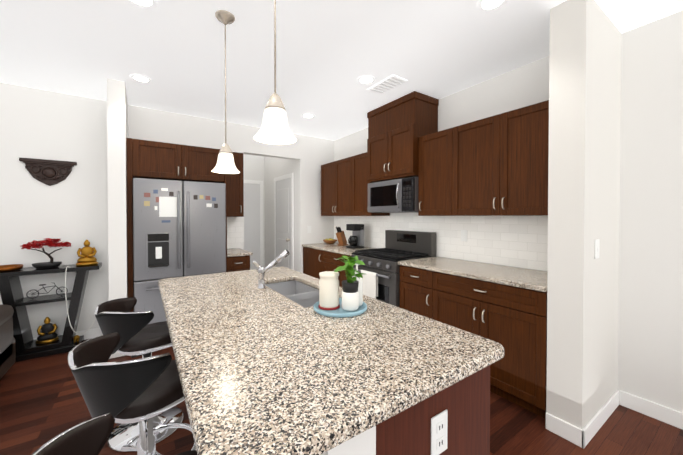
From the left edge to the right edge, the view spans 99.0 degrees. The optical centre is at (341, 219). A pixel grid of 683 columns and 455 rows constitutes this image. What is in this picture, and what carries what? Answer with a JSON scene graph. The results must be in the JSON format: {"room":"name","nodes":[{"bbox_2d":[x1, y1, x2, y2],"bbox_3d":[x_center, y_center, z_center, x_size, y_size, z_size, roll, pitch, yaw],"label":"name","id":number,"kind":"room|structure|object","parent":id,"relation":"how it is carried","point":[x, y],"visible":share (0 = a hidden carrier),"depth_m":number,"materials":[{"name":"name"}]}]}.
{"room":"kitchen","nodes":[
{"label":"kitchen","id":0,"kind":"room"},
{"bbox_2d":[107,78,127,358],"bbox_3d":[-2.373,-0.013,3.110,0.154,2.680,0.724,0,1,-34],"label":"wall","id":1,"kind":"structure","parent":0,"point":[117,118],"depth_m":2.83,"materials":[{"name":"white paint"}]},
{"bbox_2d":[0,82,333,339],"bbox_3d":[-3.136,-0.013,3.105,7.200,2.680,0.154,0,1,-34],"label":"wall","id":2,"kind":"structure","parent":0,"point":[72,207],"depth_m":3.20,"materials":[{"name":"white paint"}]},
{"bbox_2d":[19,158,76,185],"bbox_3d":[-3.054,-0.492,3.050,0.430,0.270,0.042,0,1,-34],"label":"carving","id":3,"kind":"object","parent":2,"relation":"attached to","point":[49,172],"visible":0.98,"depth_m":3.04,"materials":[{"name":"brown wood"}]},
{"bbox_2d":[126,138,226,311],"bbox_3d":[-1.935,0.243,3.464,0.960,2.160,0.629,0,1,-34],"label":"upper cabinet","id":4,"kind":"object","parent":2,"relation":"attached to","point":[147,159],"visible":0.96,"depth_m":3.13,"materials":[{"name":"brown wood"}]},
{"bbox_2d":[227,152,243,216],"bbox_3d":[-1.497,-0.465,3.917,0.280,0.845,0.359,0,1,-34],"label":"upper cabinet","id":5,"kind":"object","parent":2,"relation":"attached to","point":[235,195],"visible":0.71,"depth_m":3.83,"materials":[{"name":"brown wood"}]},
{"bbox_2d":[244,154,263,269],"bbox_3d":[-2.013,-0.046,5.887,0.870,2.680,0.180,0,1,-34],"label":"wall","id":6,"kind":"structure","parent":0,"point":[253,164],"depth_m":5.97,"materials":[{"name":"white paint"}]},
{"bbox_2d":[264,157,296,270],"bbox_3d":[-1.165,-0.042,5.558,0.160,2.680,1.680,0,1,-34],"label":"wall","id":7,"kind":"structure","parent":0,"point":[270,209],"depth_m":5.36,"materials":[{"name":"white paint"}]},
{"bbox_2d":[0,338,682,454],"bbox_3d":[-0.750,1.385,0.865,9.000,0.060,10.250,0,1,-34],"label":"floor","id":8,"kind":"structure","parent":0,"point":[42,402],"depth_m":1.91,"materials":[{"name":"brown wood"}]},
{"bbox_2d":[0,304,15,378],"bbox_3d":[-3.559,1.041,1.609,2.220,0.610,0.950,0,1,-34],"label":"sofa","id":9,"kind":"object","parent":8,"relation":"on","point":[7,351],"visible":1,"depth_m":2.43,"materials":[{"name":"leather"}]},
{"bbox_2d":[0,262,101,361],"bbox_3d":[-2.970,0.907,2.953,0.830,0.845,0.290,0,1,-34],"label":"console table","id":10,"kind":"object","parent":8,"relation":"on","point":[27,347],"visible":0.83,"depth_m":2.88,"materials":[{"name":"black wood"}]},
{"bbox_2d":[0,264,23,271],"bbox_3d":[-3.199,0.463,2.785,0.224,0.045,0.224,0,1,-34],"label":"bronze bowl","id":11,"kind":"object","parent":10,"relation":"on","point":[10,267],"visible":1,"depth_m":2.78,"materials":[{"name":"orange metal"}]},
{"bbox_2d":[20,238,71,268],"bbox_3d":[-2.964,0.333,2.944,0.378,0.300,0.160,0,1,-34],"label":"bonsai","id":12,"kind":"object","parent":10,"relation":"on","point":[49,242],"visible":1,"depth_m":2.92,"materials":[{"name":"red plant"}]},
{"bbox_2d":[26,283,67,298],"bbox_3d":[-2.967,0.709,2.946,0.301,0.146,0.024,0,1,-34],"label":"decor","id":13,"kind":"object","parent":10,"relation":"on","point":[38,293],"visible":0.94,"depth_m":2.93,"materials":[{"name":"black metal"}]},
{"bbox_2d":[35,317,58,343],"bbox_3d":[-2.971,1.103,2.948,0.173,0.251,0.129,0,1,-34],"label":"monk statue","id":14,"kind":"object","parent":10,"relation":"on","point":[47,334],"visible":1,"depth_m":2.92,"materials":[{"name":"gold metal"}]},
{"bbox_2d":[73,335,79,342],"bbox_3d":[-2.748,1.233,3.022,0.056,0.077,0.111,0,1,-34],"label":"elephant","id":15,"kind":"object","parent":10,"relation":"on","point":[76,337],"visible":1,"depth_m":3.01},
{"bbox_2d":[65,266,95,333],"bbox_3d":[-2.723,0.818,3.112,0.287,0.709,0.285,0,1,-34],"label":"cable","id":16,"kind":"object","parent":10,"relation":"hanging from","point":[66,305],"visible":0.81,"depth_m":2.93,"materials":[{"name":"white plastic"}]},
{"bbox_2d":[75,240,97,265],"bbox_3d":[-2.715,0.345,3.114,0.188,0.272,0.141,0,1,-34],"label":"statue","id":17,"kind":"object","parent":10,"relation":"on","point":[87,255],"visible":1,"depth_m":3.09,"materials":[{"name":"gold metal"}]},
{"bbox_2d":[31,413,196,454],"bbox_3d":[-0.471,0.944,0.713,0.486,0.826,0.450,0,1,-34],"label":"stool","id":18,"kind":"object","parent":8,"relation":"on","point":[90,436],"visible":0.9,"depth_m":0.77,"materials":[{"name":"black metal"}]},
{"bbox_2d":[68,332,195,454],"bbox_3d":[-0.885,0.937,1.304,0.487,0.826,0.457,0,1,-34],"label":"stool","id":19,"kind":"object","parent":8,"relation":"on","point":[142,392],"visible":0.83,"depth_m":1.15,"materials":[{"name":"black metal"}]},
{"bbox_2d":[94,297,183,451],"bbox_3d":[-1.265,0.930,1.873,0.483,0.826,0.451,0,1,-34],"label":"stool","id":20,"kind":"object","parent":8,"relation":"on","point":[138,334],"visible":0.5,"depth_m":1.77,"materials":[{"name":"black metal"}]},
{"bbox_2d":[133,178,225,323],"bbox_3d":[-1.878,0.449,3.405,0.880,1.750,0.741,0,1,-34],"label":"fridge","id":21,"kind":"object","parent":8,"relation":"on","point":[179,228],"visible":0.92,"depth_m":3.08,"materials":[{"name":"silver metal"}]},
{"bbox_2d":[227,248,252,271],"bbox_3d":[-1.409,0.862,3.827,0.305,0.914,0.634,0,1,-34],"label":"base cabinet","id":22,"kind":"object","parent":8,"relation":"on","point":[238,259],"visible":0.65,"depth_m":3.59,"materials":[{"name":"brown wood"}]},
{"bbox_2d":[303,247,317,277],"bbox_3d":[-0.191,0.871,4.633,0.602,0.875,0.675,0,1,-34],"label":"base cabinet","id":23,"kind":"object","parent":8,"relation":"on","point":[310,257],"depth_m":4.54,"materials":[{"name":"brown wood"}]},
{"bbox_2d":[318,251,351,286],"bbox_3d":[0.168,0.878,4.107,0.602,0.875,0.835,0,1,-34],"label":"base cabinet","id":24,"kind":"object","parent":8,"relation":"on","point":[318,258],"depth_m":4.04,"materials":[{"name":"brown wood"}]},
{"bbox_2d":[302,243,376,254],"bbox_3d":[0.003,0.417,4.325,0.622,0.036,1.394,0,1,-34],"label":"countertop","id":25,"kind":"structure","parent":24,"relation":"on","point":[338,250],"depth_m":4.20,"materials":[{"name":"beige stone"}]},
{"bbox_2d":[323,238,336,243],"bbox_3d":[-0.183,0.344,4.743,0.240,0.096,0.240,0,1,-34],"label":"fruit bowl","id":26,"kind":"object","parent":25,"relation":"on","point":[329,241],"visible":1,"depth_m":4.68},
{"bbox_2d":[336,227,347,245],"bbox_3d":[0.000,0.249,4.471,0.100,0.298,0.205,1,1,36],"label":"knife block","id":27,"kind":"object","parent":25,"relation":"on","point":[341,237],"visible":1,"depth_m":4.43,"materials":[{"name":"brown wood"}]},
{"bbox_2d":[346,224,363,248],"bbox_3d":[0.181,0.229,4.143,0.212,0.340,0.200,0,1,-34],"label":"coffee maker","id":28,"kind":"object","parent":25,"relation":"on","point":[356,240],"visible":0.98,"depth_m":4.09,"materials":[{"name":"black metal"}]},
{"bbox_2d":[352,230,435,306],"bbox_3d":[0.570,0.731,3.410,0.702,1.185,0.752,0,1,-34],"label":"range","id":29,"kind":"object","parent":8,"relation":"on","point":[380,268],"visible":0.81,"depth_m":3.24,"materials":[{"name":"grey metal"}]},
{"bbox_2d":[330,369,489,454],"bbox_3d":[-0.272,0.909,1.634,0.731,0.872,1.918,0,1,-34],"label":"kitchen island","id":30,"kind":"object","parent":8,"relation":"on","point":[457,422],"depth_m":0.88,"materials":[{"name":"wood"}]},
{"bbox_2d":[158,267,503,454],"bbox_3d":[-0.368,0.452,1.562,0.970,0.040,1.970,0,1,-34],"label":"island countertop","id":31,"kind":"structure","parent":30,"relation":"on","point":[262,372],"depth_m":0.90,"materials":[{"name":"beige stone"}]},
{"bbox_2d":[252,249,289,288],"bbox_3d":[-0.448,0.312,1.853,0.233,0.233,0.071,0,1,-34],"label":"faucet","id":32,"kind":"object","parent":31,"relation":"on","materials":[{"name":"silver metal"}]},
{"bbox_2d":[266,277,341,304],"bbox_3d":[-0.268,0.568,1.844,0.350,0.222,0.800,0,1,-34],"label":"sink","id":33,"kind":"object","parent":31,"relation":"in","point":[297,290],"depth_m":2.12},
{"bbox_2d":[314,298,366,317],"bbox_3d":[-0.006,0.424,1.422,0.260,0.018,0.260,0,1,-34],"label":"round tray","id":34,"kind":"object","parent":31,"relation":"on","point":[340,312],"visible":0.58,"depth_m":1.34,"materials":[{"name":"blue ceramic"}]},
{"bbox_2d":[318,271,339,309],"bbox_3d":[-0.060,0.339,1.420,0.104,0.168,0.104,0,1,-34],"label":"candle jar","id":35,"kind":"object","parent":34,"relation":"on","point":[329,290],"visible":0.98,"depth_m":1.38,"materials":[{"name":"ceramic"}]},
{"bbox_2d":[334,256,366,310],"bbox_3d":[0.037,0.295,1.382,0.122,0.257,0.135,0,1,-34],"label":"potted plant","id":36,"kind":"object","parent":34,"relation":"on","point":[350,296],"visible":1,"depth_m":1.36,"materials":[{"name":"green plant"}]},
{"bbox_2d":[354,264,362,305],"bbox_3d":[0.080,0.318,1.457,0.064,0.210,0.058,0,1,-34],"label":"soap dispenser","id":37,"kind":"object","parent":34,"relation":"on","point":[360,286],"visible":0.27,"depth_m":1.44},
{"bbox_2d":[400,265,425,316],"bbox_3d":[0.966,0.892,2.936,0.602,0.875,0.464,0,1,-34],"label":"base cabinet","id":38,"kind":"object","parent":8,"relation":"on","point":[412,281],"depth_m":2.81,"materials":[{"name":"brown wood"}]},
{"bbox_2d":[426,269,546,418],"bbox_3d":[1.300,0.898,2.447,0.602,0.875,0.956,0,1,-34],"label":"base cabinet","id":39,"kind":"object","parent":8,"relation":"on","point":[505,307],"depth_m":2.10,"materials":[{"name":"brown wood"}]},
{"bbox_2d":[398,257,547,292],"bbox_3d":[1.193,0.438,2.579,0.622,0.036,1.304,0,1,-34],"label":"countertop","id":40,"kind":"structure","parent":39,"relation":"on","point":[536,280],"depth_m":2.39,"materials":[{"name":"beige stone"}]},
{"bbox_2d":[0,0,682,139],"bbox_3d":[-0.750,-1.355,0.832,9.000,0.060,10.250,0,1,-34],"label":"ceiling","id":41,"kind":"structure","parent":0,"point":[329,53],"depth_m":2.30,"materials":[{"name":"white paint"}]},
{"bbox_2d":[130,74,151,82],"bbox_3d":[-1.911,-1.346,2.783,0.176,0.006,0.176,0,1,-34],"label":"recessed light","id":42,"kind":"object","parent":41,"relation":"in","point":[140,78],"visible":1,"depth_m":2.77,"materials":[{"name":"white paint"}]},
{"bbox_2d":[128,0,157,8],"bbox_3d":[-1.212,-1.333,1.758,0.176,0.006,0.176,0,1,-34],"label":"recessed light","id":43,"kind":"object","parent":41,"relation":"in","point":[149,4],"visible":1,"depth_m":1.80,"materials":[{"name":"white paint"}]},
{"bbox_2d":[212,10,239,173],"bbox_3d":[-0.764,-0.828,1.924,0.176,1.019,0.176,0,1,-34],"label":"pendant light","id":44,"kind":"object","parent":41,"relation":"hanging from","point":[225,164],"visible":1,"depth_m":1.90,"materials":[{"name":"white glass"}]},
{"bbox_2d":[253,0,296,144],"bbox_3d":[-0.274,-0.832,1.205,0.176,0.994,0.176,0,1,-34],"label":"pendant light","id":45,"kind":"object","parent":41,"relation":"hanging from","point":[274,129],"visible":1,"depth_m":1.18,"materials":[{"name":"white glass"}]},
{"bbox_2d":[301,113,314,117],"bbox_3d":[-0.434,-1.358,3.813,0.176,0.006,0.176,0,1,-34],"label":"recessed light","id":46,"kind":"object","parent":41,"relation":"in","point":[307,115],"visible":1,"depth_m":3.79,"materials":[{"name":"white paint"}]},
{"bbox_2d":[357,75,375,83],"bbox_3d":[0.239,-1.346,2.808,0.176,0.006,0.176,0,1,-34],"label":"recessed light","id":47,"kind":"object","parent":41,"relation":"in","point":[366,79],"visible":1,"depth_m":2.79,"materials":[{"name":"white paint"}]},
{"bbox_2d":[367,75,407,93],"bbox_3d":[0.454,-1.344,2.918,0.200,0.012,0.380,0,1,-34],"label":"ceiling vent","id":48,"kind":"object","parent":41,"relation":"in","point":[388,84],"visible":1,"depth_m":2.89,"materials":[{"name":"white metal"}]},
{"bbox_2d":[477,0,507,11],"bbox_3d":[0.923,-1.334,1.786,0.176,0.006,0.176,0,1,-34],"label":"recessed light","id":49,"kind":"object","parent":41,"relation":"in","point":[487,5],"visible":1,"depth_m":1.80,"materials":[{"name":"white paint"}]},
{"bbox_2d":[334,56,548,270],"bbox_3d":[0.867,-0.020,3.742,0.148,2.680,3.610,0,1,-34],"label":"wall","id":50,"kind":"structure","parent":0,"point":[517,241],"depth_m":2.87,"materials":[{"name":"white tile"}]},
{"bbox_2d":[321,157,348,215],"bbox_3d":[0.054,-0.479,4.502,0.327,0.833,0.919,0,1,-34],"label":"upper cabinet","id":51,"kind":"object","parent":50,"relation":"attached to","point":[344,186],"depth_m":4.42,"materials":[{"name":"brown wood"}]},
{"bbox_2d":[349,152,389,215],"bbox_3d":[0.382,-0.473,4.022,0.327,0.833,0.481,0,1,-34],"label":"upper cabinet","id":52,"kind":"object","parent":50,"relation":"attached to","point":[358,182],"depth_m":3.95,"materials":[{"name":"brown wood"}]},
{"bbox_2d":[367,91,438,182],"bbox_3d":[0.689,-0.915,3.470,0.434,0.876,0.784,0,1,-34],"label":"upper cabinet","id":53,"kind":"object","parent":50,"relation":"attached to","point":[398,127],"visible":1,"depth_m":3.25,"materials":[{"name":"brown wood"}]},
{"bbox_2d":[368,177,417,212],"bbox_3d":[0.682,-0.275,3.473,0.451,0.374,0.752,0,1,-34],"label":"microwave","id":54,"kind":"object","parent":53,"relation":"attached to","point":[396,196],"visible":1,"depth_m":3.30,"materials":[{"name":"silver metal"}]},
{"bbox_2d":[418,130,445,215],"bbox_3d":[1.082,-0.460,2.995,0.327,0.833,0.469,0,1,-34],"label":"upper cabinet","id":55,"kind":"object","parent":50,"relation":"attached to","point":[432,147],"depth_m":2.95,"materials":[{"name":"brown wood"}]},
{"bbox_2d":[446,100,548,215],"bbox_3d":[1.415,-0.454,2.506,0.327,0.833,0.951,0,1,-34],"label":"upper cabinet","id":56,"kind":"object","parent":50,"relation":"attached to","point":[495,165],"depth_m":2.38,"materials":[{"name":"brown wood"}]},
{"bbox_2d":[546,0,621,448],"bbox_3d":[1.724,0.001,2.022,0.869,2.680,0.199,0,1,-34],"label":"wall","id":57,"kind":"structure","parent":0,"point":[582,397],"depth_m":1.81,"materials":[{"name":"white paint"}]},
{"bbox_2d":[617,10,682,429],"bbox_3d":[3.311,0.021,0.329,0.154,2.680,4.415,0,1,-34],"label":"wall","id":58,"kind":"structure","parent":0,"point":[650,341],"depth_m":1.98,"materials":[{"name":"white paint"}]}
]}

